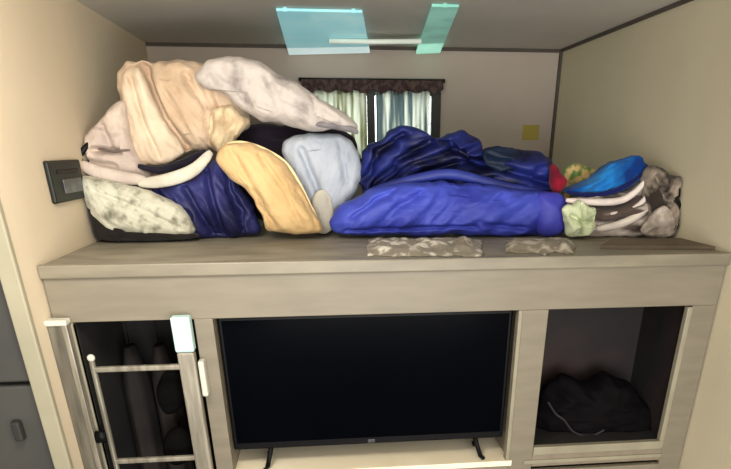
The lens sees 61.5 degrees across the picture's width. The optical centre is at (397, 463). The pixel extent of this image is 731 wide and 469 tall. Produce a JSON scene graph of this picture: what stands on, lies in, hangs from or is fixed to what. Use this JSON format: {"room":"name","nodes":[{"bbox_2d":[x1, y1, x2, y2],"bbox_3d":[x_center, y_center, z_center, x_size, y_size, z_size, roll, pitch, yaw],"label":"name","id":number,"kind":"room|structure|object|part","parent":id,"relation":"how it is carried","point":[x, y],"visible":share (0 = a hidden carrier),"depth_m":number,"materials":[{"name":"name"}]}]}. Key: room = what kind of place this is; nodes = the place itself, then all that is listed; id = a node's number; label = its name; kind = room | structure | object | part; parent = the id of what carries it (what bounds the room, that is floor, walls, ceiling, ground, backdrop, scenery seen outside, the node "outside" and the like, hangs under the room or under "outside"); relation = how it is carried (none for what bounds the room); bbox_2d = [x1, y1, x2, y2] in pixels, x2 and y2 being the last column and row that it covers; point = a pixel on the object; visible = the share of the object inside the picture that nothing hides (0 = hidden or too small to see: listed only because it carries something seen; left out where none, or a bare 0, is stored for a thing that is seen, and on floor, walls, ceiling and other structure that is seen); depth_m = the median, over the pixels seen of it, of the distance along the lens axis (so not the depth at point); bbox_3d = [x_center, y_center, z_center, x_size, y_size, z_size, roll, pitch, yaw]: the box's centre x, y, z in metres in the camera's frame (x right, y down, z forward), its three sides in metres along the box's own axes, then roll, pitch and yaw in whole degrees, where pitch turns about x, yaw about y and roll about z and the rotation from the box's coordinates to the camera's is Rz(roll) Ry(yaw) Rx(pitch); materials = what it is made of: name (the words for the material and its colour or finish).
{"room":"camper trailer interior","nodes":[
{"label":"camper trailer interior","id":0,"kind":"room"},
{"bbox_2d":[0,0,164,468],"bbox_3d":[-1.088,-0.645,2.514,0.040,2.021,1.866,-3,27,-6],"label":"wall","id":1,"kind":"structure","parent":0,"point":[61,61],"depth_m":1.76,"materials":[{"name":"paint"}]},
{"bbox_2d":[0,199,73,468],"bbox_3d":[-0.979,-0.218,1.681,0.046,2.021,0.022,-3,27,-6],"label":"trim","id":2,"kind":"structure","parent":1,"relation":"attached to","point":[10,275],"depth_m":1.62,"materials":[{"name":"beige wood"}]},
{"bbox_2d":[43,159,84,203],"bbox_3d":[-1.004,-0.858,1.861,0.018,0.112,0.263,-3,27,-6],"label":"wall panel","id":3,"kind":"object","parent":1,"relation":"attached to","point":[64,177],"visible":0.98,"depth_m":1.82,"materials":[{"name":"black plastic"}]},
{"bbox_2d":[146,46,558,198],"bbox_3d":[-0.178,-1.113,3.422,2.000,2.021,0.040,-3,27,-6],"label":"wall","id":4,"kind":"structure","parent":0,"point":[489,96],"depth_m":3.05,"materials":[{"name":"paint"}]},
{"bbox_2d":[145,42,560,52],"bbox_3d":[-0.175,-1.993,2.941,1.996,0.014,0.012,-3,27,-6],"label":"trim","id":5,"kind":"structure","parent":4,"relation":"attached to","point":[146,43],"depth_m":2.94,"materials":[{"name":"wood"}]},
{"bbox_2d":[298,77,444,93],"bbox_3d":[-0.121,-1.841,2.990,0.712,0.062,0.073,-3,27,-6],"label":"valance","id":6,"kind":"object","parent":4,"relation":"attached to","point":[364,85],"visible":0.98,"depth_m":2.97,"materials":[{"name":"brown fabric"}]},
{"bbox_2d":[311,90,366,158],"bbox_3d":[-0.293,-1.683,3.054,0.283,0.300,0.026,-3,27,-6],"label":"curtain","id":7,"kind":"object","parent":6,"relation":"hanging from","point":[353,104],"visible":0.44,"depth_m":3.02,"materials":[{"name":"beige fabric"}]},
{"bbox_3d":[-0.120,-1.857,2.973,0.712,0.016,0.015,-3,27,-6],"label":"rod","id":8,"kind":"part","parent":6,"relation":"part of","materials":[{"name":"brown wood"}]},
{"bbox_2d":[376,91,429,140],"bbox_3d":[0.027,-1.699,3.086,0.269,0.300,0.026,-3,27,-6],"label":"curtain","id":9,"kind":"object","parent":6,"relation":"hanging from","point":[393,109],"visible":0.51,"depth_m":3.06,"materials":[{"name":"white fabric"}]},
{"bbox_2d":[318,88,440,161],"bbox_3d":[-0.123,-1.714,3.114,0.680,0.360,0.052,-3,27,-6],"label":"window","id":10,"kind":"structure","parent":4,"relation":"in","point":[435,99],"depth_m":3.09,"materials":[{"name":"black glass"}]},
{"bbox_3d":[0.026,-1.726,3.138,0.286,0.320,0.004,-3,27,-6],"label":"pane","id":11,"kind":"part","parent":10,"relation":"part of","materials":[{"name":"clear glass"}]},
{"bbox_2d":[522,125,539,139],"bbox_3d":[0.694,-1.723,3.195,0.088,0.069,0.004,-3,27,-6],"label":"sticky note","id":12,"kind":"object","parent":4,"relation":"attached to","point":[530,132],"visible":1,"depth_m":3.19,"materials":[{"name":"yellow paper"}]},
{"bbox_2d":[549,52,562,160],"bbox_3d":[0.812,-1.725,3.202,0.014,0.703,0.016,-3,27,-6],"label":"trim","id":13,"kind":"structure","parent":4,"relation":"attached to","point":[560,53],"depth_m":3.14,"materials":[{"name":"brown wood"}]},
{"bbox_2d":[76,0,679,48],"bbox_3d":[-0.610,-1.010,0.981,3.440,0.030,4.351,-3,27,-6],"label":"ceiling","id":14,"kind":"structure","parent":0,"point":[522,24],"depth_m":2.31,"materials":[{"name":"grey paint"}]},
{"bbox_2d":[276,7,420,54],"bbox_3d":[-0.183,-1.770,2.540,0.576,0.045,0.862,-3,27,-6],"label":"ceiling light","id":15,"kind":"object","parent":14,"relation":"attached to","point":[305,31],"visible":1,"depth_m":2.48,"materials":[{"name":"teal plastic"}]},
{"bbox_2d":[276,8,368,47],"bbox_3d":[-0.276,-1.727,2.453,0.371,0.033,0.689,-3,27,-6],"label":"diffuser","id":16,"kind":"object","parent":15,"relation":"attached to","point":[301,28],"depth_m":2.39,"materials":[{"name":"teal plastic"}]},
{"bbox_3d":[-0.093,-1.777,2.582,0.389,0.019,0.029,-1,27,-2],"label":"linking rail","id":17,"kind":"part","parent":15,"relation":"part of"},
{"bbox_2d":[416,3,458,53],"bbox_3d":[0.161,-1.763,2.513,0.117,0.031,1.007,-1,27,-1],"label":"recessed light","id":18,"kind":"object","parent":14,"relation":"in","point":[440,18],"visible":0.9,"depth_m":2.39,"materials":[{"name":"teal glass"}]},
{"bbox_2d":[531,465,555,468],"bbox_3d":[-0.610,0.814,1.919,3.440,0.030,4.351,-3,27,-6],"label":"floor","id":19,"kind":"structure","parent":0,"point":[551,465],"depth_m":3.43,"materials":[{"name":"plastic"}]},
{"bbox_2d":[0,280,54,468],"bbox_3d":[-1.347,-0.285,1.923,0.610,1.880,0.578,-3,27,-6],"label":"refrigerator","id":20,"kind":"object","parent":19,"relation":"on","point":[23,442],"visible":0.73,"depth_m":1.73,"materials":[{"name":"grey metal"}]},
{"bbox_3d":[-1.320,-0.615,1.482,0.610,0.890,0.038,-3,27,-6],"label":"door","id":21,"kind":"part","parent":20,"relation":"part of","materials":[{"name":"grey metal"}]},
{"bbox_3d":[-1.079,-0.093,1.745,0.024,0.060,0.029,-3,27,-6],"label":"handle","id":22,"kind":"part","parent":20,"relation":"part of","materials":[{"name":"black plastic"}]},
{"bbox_3d":[-1.320,0.200,1.901,0.610,0.918,0.038,-3,27,-6],"label":"door","id":23,"kind":"part","parent":20,"relation":"part of","materials":[{"name":"grey metal"}]},
{"bbox_2d":[44,315,213,468],"bbox_3d":[-0.772,0.107,1.987,0.411,1.164,0.045,-3,27,-6],"label":"ladder","id":24,"kind":"object","parent":19,"relation":"on","point":[88,439],"visible":1,"depth_m":1.80,"materials":[{"name":"grey metal"}]},
{"bbox_3d":[-0.948,0.123,1.972,0.052,1.150,0.028,-3,27,-6],"label":"rail","id":25,"kind":"part","parent":24,"relation":"part of","materials":[{"name":"grey metal"}]},
{"bbox_3d":[-0.880,-0.302,1.759,0.021,0.022,0.022,-3,27,-6],"label":"knob","id":26,"kind":"part","parent":24,"relation":"part of","materials":[{"name":"plastic"}]},
{"bbox_3d":[-0.880,0.161,1.997,0.017,1.020,0.016,-3,27,-6],"label":"post","id":27,"kind":"part","parent":24,"relation":"part of","materials":[{"name":"grey metal"}]},
{"bbox_3d":[-0.615,0.146,2.023,0.049,1.062,0.033,-3,27,-6],"label":"rail","id":28,"kind":"part","parent":24,"relation":"part of","materials":[{"name":"metal"}]},
{"bbox_2d":[43,265,725,468],"bbox_3d":[-0.006,-0.087,2.251,1.990,1.268,0.490,-3,27,-6],"label":"cabinet","id":29,"kind":"object","parent":19,"relation":"on","point":[649,328],"visible":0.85,"depth_m":1.95,"materials":[{"name":"beige laminate"}]},
{"bbox_2d":[123,321,167,468],"bbox_3d":[-0.891,-0.160,2.157,0.088,0.723,0.155,-3,27,-6],"label":"garment","id":30,"kind":"object","parent":29,"relation":"hanging from","point":[139,395],"visible":0.88,"depth_m":2.10,"materials":[{"name":"fabric"}]},
{"bbox_2d":[156,370,183,413],"bbox_3d":[-0.710,-0.222,1.922,0.088,0.143,0.074,-3,27,-6],"label":"pouch","id":31,"kind":"object","parent":29,"relation":"in","point":[169,391],"visible":0.95,"depth_m":1.89,"materials":[{"name":"black fabric"}]},
{"bbox_2d":[153,320,194,468],"bbox_3d":[-0.797,-0.165,2.167,0.089,0.723,0.148,-3,27,-6],"label":"garment","id":32,"kind":"object","parent":29,"relation":"hanging from","point":[161,355],"visible":0.48,"depth_m":2.10,"materials":[{"name":"fabric"}]},
{"bbox_2d":[163,426,192,464],"bbox_3d":[-0.718,-0.055,2.005,0.097,0.134,0.073,-3,27,-6],"label":"pouch","id":33,"kind":"object","parent":29,"relation":"in","point":[177,441],"visible":0.84,"depth_m":1.97,"materials":[{"name":"black fabric"}]},
{"bbox_2d":[217,310,512,468],"bbox_3d":[-0.091,-0.244,2.007,0.907,0.506,0.132,-3,27,-6],"label":"television","id":34,"kind":"object","parent":29,"relation":"on","point":[292,381],"visible":0.94,"depth_m":1.96,"materials":[{"name":"black plastic"}]},
{"bbox_2d":[236,437,511,468],"bbox_3d":[-0.102,-0.075,2.255,0.944,0.020,0.442,-3,27,-6],"label":"shelf","id":35,"kind":"object","parent":29,"relation":"attached to","point":[451,453],"depth_m":2.13,"materials":[{"name":"beige wood"}]},
{"bbox_2d":[37,219,730,278],"bbox_3d":[-0.078,-0.957,2.517,1.996,0.036,1.721,-3,27,-6],"label":"platform","id":36,"kind":"object","parent":29,"relation":"on","point":[266,252],"visible":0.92,"depth_m":1.82,"materials":[{"name":"grey wood"}]},
{"bbox_2d":[80,100,164,190],"bbox_3d":[-0.903,-1.014,2.093,0.314,0.387,0.224,-3,27,-6],"label":"duffel bag","id":37,"kind":"object","parent":36,"relation":"on","point":[108,146],"visible":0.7,"depth_m":2.01,"materials":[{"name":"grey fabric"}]},
{"bbox_2d":[117,59,250,187],"bbox_3d":[-0.723,-1.162,2.102,0.433,0.380,0.347,-3,27,-6],"label":"blanket","id":38,"kind":"object","parent":37,"relation":"on","point":[171,116],"visible":0.91,"depth_m":2.04,"materials":[{"name":"beige fabric"}]},
{"bbox_3d":[-0.752,-1.008,2.050,0.232,0.074,0.020,-3,27,-6],"label":"dark trim","id":39,"kind":"part","parent":38,"relation":"part of","materials":[{"name":"black fabric"}]},
{"bbox_2d":[195,56,358,133],"bbox_3d":[-0.391,-1.204,2.014,0.517,0.219,0.188,-3,27,-6],"label":"pillow","id":40,"kind":"object","parent":38,"relation":"on","point":[267,95],"visible":1,"depth_m":1.95,"materials":[{"name":"fabric"}]},
{"bbox_2d":[82,176,198,240],"bbox_3d":[-0.853,-0.855,2.060,0.344,0.202,0.148,-5,28,-9],"label":"speckled pillow","id":41,"kind":"object","parent":36,"relation":"on","point":[117,211],"visible":0.98,"depth_m":2.01,"materials":[{"name":"fabric"}]},
{"bbox_2d":[151,159,260,238],"bbox_3d":[-0.669,-0.923,2.138,0.356,0.255,0.178,-3,27,-6],"label":"blanket","id":42,"kind":"object","parent":36,"relation":"on","point":[215,204],"visible":0.8,"depth_m":2.10,"materials":[{"name":"fabric"}]},
{"bbox_2d":[216,141,322,234],"bbox_3d":[-0.426,-0.921,2.061,0.333,0.289,0.163,-3,27,-6],"label":"pillow","id":43,"kind":"object","parent":36,"relation":"on","point":[277,192],"visible":1,"depth_m":2.00,"materials":[{"name":"beige fabric"}]},
{"bbox_2d":[236,123,357,220],"bbox_3d":[-0.392,-1.133,2.406,0.475,0.350,0.210,-3,27,-6],"label":"blanket","id":44,"kind":"object","parent":36,"relation":"on","point":[272,137],"visible":0.14,"depth_m":2.28,"materials":[{"name":"black fabric"}]},
{"bbox_2d":[282,133,360,233],"bbox_3d":[-0.268,-1.012,2.220,0.280,0.326,0.176,-3,27,-6],"label":"pillow","id":45,"kind":"object","parent":36,"relation":"on","point":[327,166],"visible":0.85,"depth_m":2.15,"materials":[{"name":"fabric"}]},
{"bbox_2d":[367,236,482,256],"bbox_3d":[0.089,-0.703,1.954,0.394,0.034,0.370,1,27,2],"label":"crumpled cloth","id":46,"kind":"object","parent":36,"relation":"on","point":[464,246],"visible":1,"depth_m":1.86,"materials":[{"name":"grey fabric"}]},
{"bbox_2d":[329,180,566,236],"bbox_3d":[0.179,-0.909,2.187,0.846,0.184,0.228,-3,27,-6],"label":"sleeping bag","id":47,"kind":"object","parent":36,"relation":"on","point":[440,207],"visible":0.96,"depth_m":2.12,"materials":[{"name":"fabric"}]},
{"bbox_2d":[359,125,552,193],"bbox_3d":[0.224,-1.108,2.247,0.761,0.227,0.299,-3,27,-6],"label":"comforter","id":48,"kind":"object","parent":47,"relation":"on","point":[406,153],"visible":0.9,"depth_m":2.17,"materials":[{"name":"blue fabric"}]},
{"bbox_2d":[549,164,566,192],"bbox_3d":[0.571,-1.008,2.177,0.066,0.098,0.069,-3,27,-6],"label":"cloth","id":49,"kind":"object","parent":47,"relation":"on","point":[557,181],"visible":0.97,"depth_m":2.16,"materials":[{"name":"fabric"}]},
{"bbox_2d":[505,237,575,254],"bbox_3d":[0.458,-0.706,1.966,0.227,0.027,0.334,6,28,11],"label":"crumpled cloth","id":50,"kind":"object","parent":36,"relation":"on","point":[547,246],"visible":1,"depth_m":1.89,"materials":[{"name":"grey fabric"}]},
{"bbox_2d":[561,163,595,198],"bbox_3d":[0.699,-1.033,2.364,0.152,0.221,0.069,-3,27,-6],"label":"cloth","id":51,"kind":"object","parent":36,"relation":"on","point":[574,173],"visible":0.27,"depth_m":2.31,"materials":[{"name":"fabric"}]},
{"bbox_2d":[562,200,595,236],"bbox_3d":[0.624,-0.844,2.116,0.123,0.119,0.098,-3,27,-6],"label":"cloth","id":52,"kind":"object","parent":36,"relation":"on","point":[578,217],"visible":1,"depth_m":2.09,"materials":[{"name":"fabric"}]},
{"bbox_2d":[564,180,647,236],"bbox_3d":[0.760,-0.931,2.196,0.382,0.215,0.181,-3,27,-6],"label":"patterned blanket","id":53,"kind":"object","parent":36,"relation":"on","point":[623,213],"visible":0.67,"depth_m":2.15,"materials":[{"name":"fabric"}]},
{"bbox_2d":[563,155,647,196],"bbox_3d":[0.734,-1.017,2.171,0.295,0.130,0.147,-3,27,-6],"label":"towel","id":54,"kind":"object","parent":53,"relation":"on","point":[615,176],"visible":0.96,"depth_m":2.13,"materials":[{"name":"blue fabric"}]},
{"bbox_2d":[600,238,714,249],"bbox_3d":[0.812,-0.716,2.004,0.347,0.010,0.216,-3,27,-6],"label":"board","id":55,"kind":"object","parent":36,"relation":"on","point":[625,243],"visible":1,"depth_m":1.96,"materials":[{"name":"brown wood"}]},
{"bbox_2d":[639,166,681,237],"bbox_3d":[0.924,-0.911,2.140,0.176,0.231,0.169,-3,27,-6],"label":"blanket","id":56,"kind":"object","parent":36,"relation":"on","point":[661,190],"visible":0.96,"depth_m":2.09,"materials":[{"name":"grey fabric"}]},
{"bbox_3d":[0.016,-0.506,1.812,1.990,0.122,0.020,-3,27,-6],"label":"header panel","id":57,"kind":"part","parent":29,"relation":"part of","materials":[{"name":"beige laminate"}]},
{"bbox_3d":[-0.078,0.051,2.086,0.924,0.050,0.020,-3,27,-6],"label":"rail","id":58,"kind":"part","parent":29,"relation":"part of","materials":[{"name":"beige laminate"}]},
{"bbox_2d":[536,370,651,435],"bbox_3d":[0.739,-0.232,2.225,0.490,0.212,0.197,-3,27,-6],"label":"bag","id":59,"kind":"object","parent":29,"relation":"on","point":[603,402],"visible":0.94,"depth_m":2.16,"materials":[{"name":"black fabric"}]},
{"bbox_3d":[0.696,0.238,2.270,0.459,0.513,0.024,-3,27,-6],"label":"door","id":60,"kind":"part","parent":29,"relation":"part of","materials":[{"name":"beige laminate"}]},
{"bbox_3d":[0.695,-0.024,2.146,0.467,0.045,0.020,-3,27,-6],"label":"rail","id":61,"kind":"part","parent":29,"relation":"part of","materials":[{"name":"beige laminate"}]},
{"bbox_2d":[552,0,730,468],"bbox_3d":[1.079,-0.186,1.620,0.040,2.021,4.351,-3,27,-6],"label":"wall","id":62,"kind":"structure","parent":0,"point":[657,88],"depth_m":2.08,"materials":[{"name":"paint"}]},
{"bbox_2d":[561,0,692,51],"bbox_3d":[1.050,-1.088,1.179,0.012,0.012,4.197,-3,27,-6],"label":"trim","id":63,"kind":"structure","parent":62,"relation":"attached to","point":[681,2],"depth_m":2.35,"materials":[{"name":"brown wood"}]}
]}

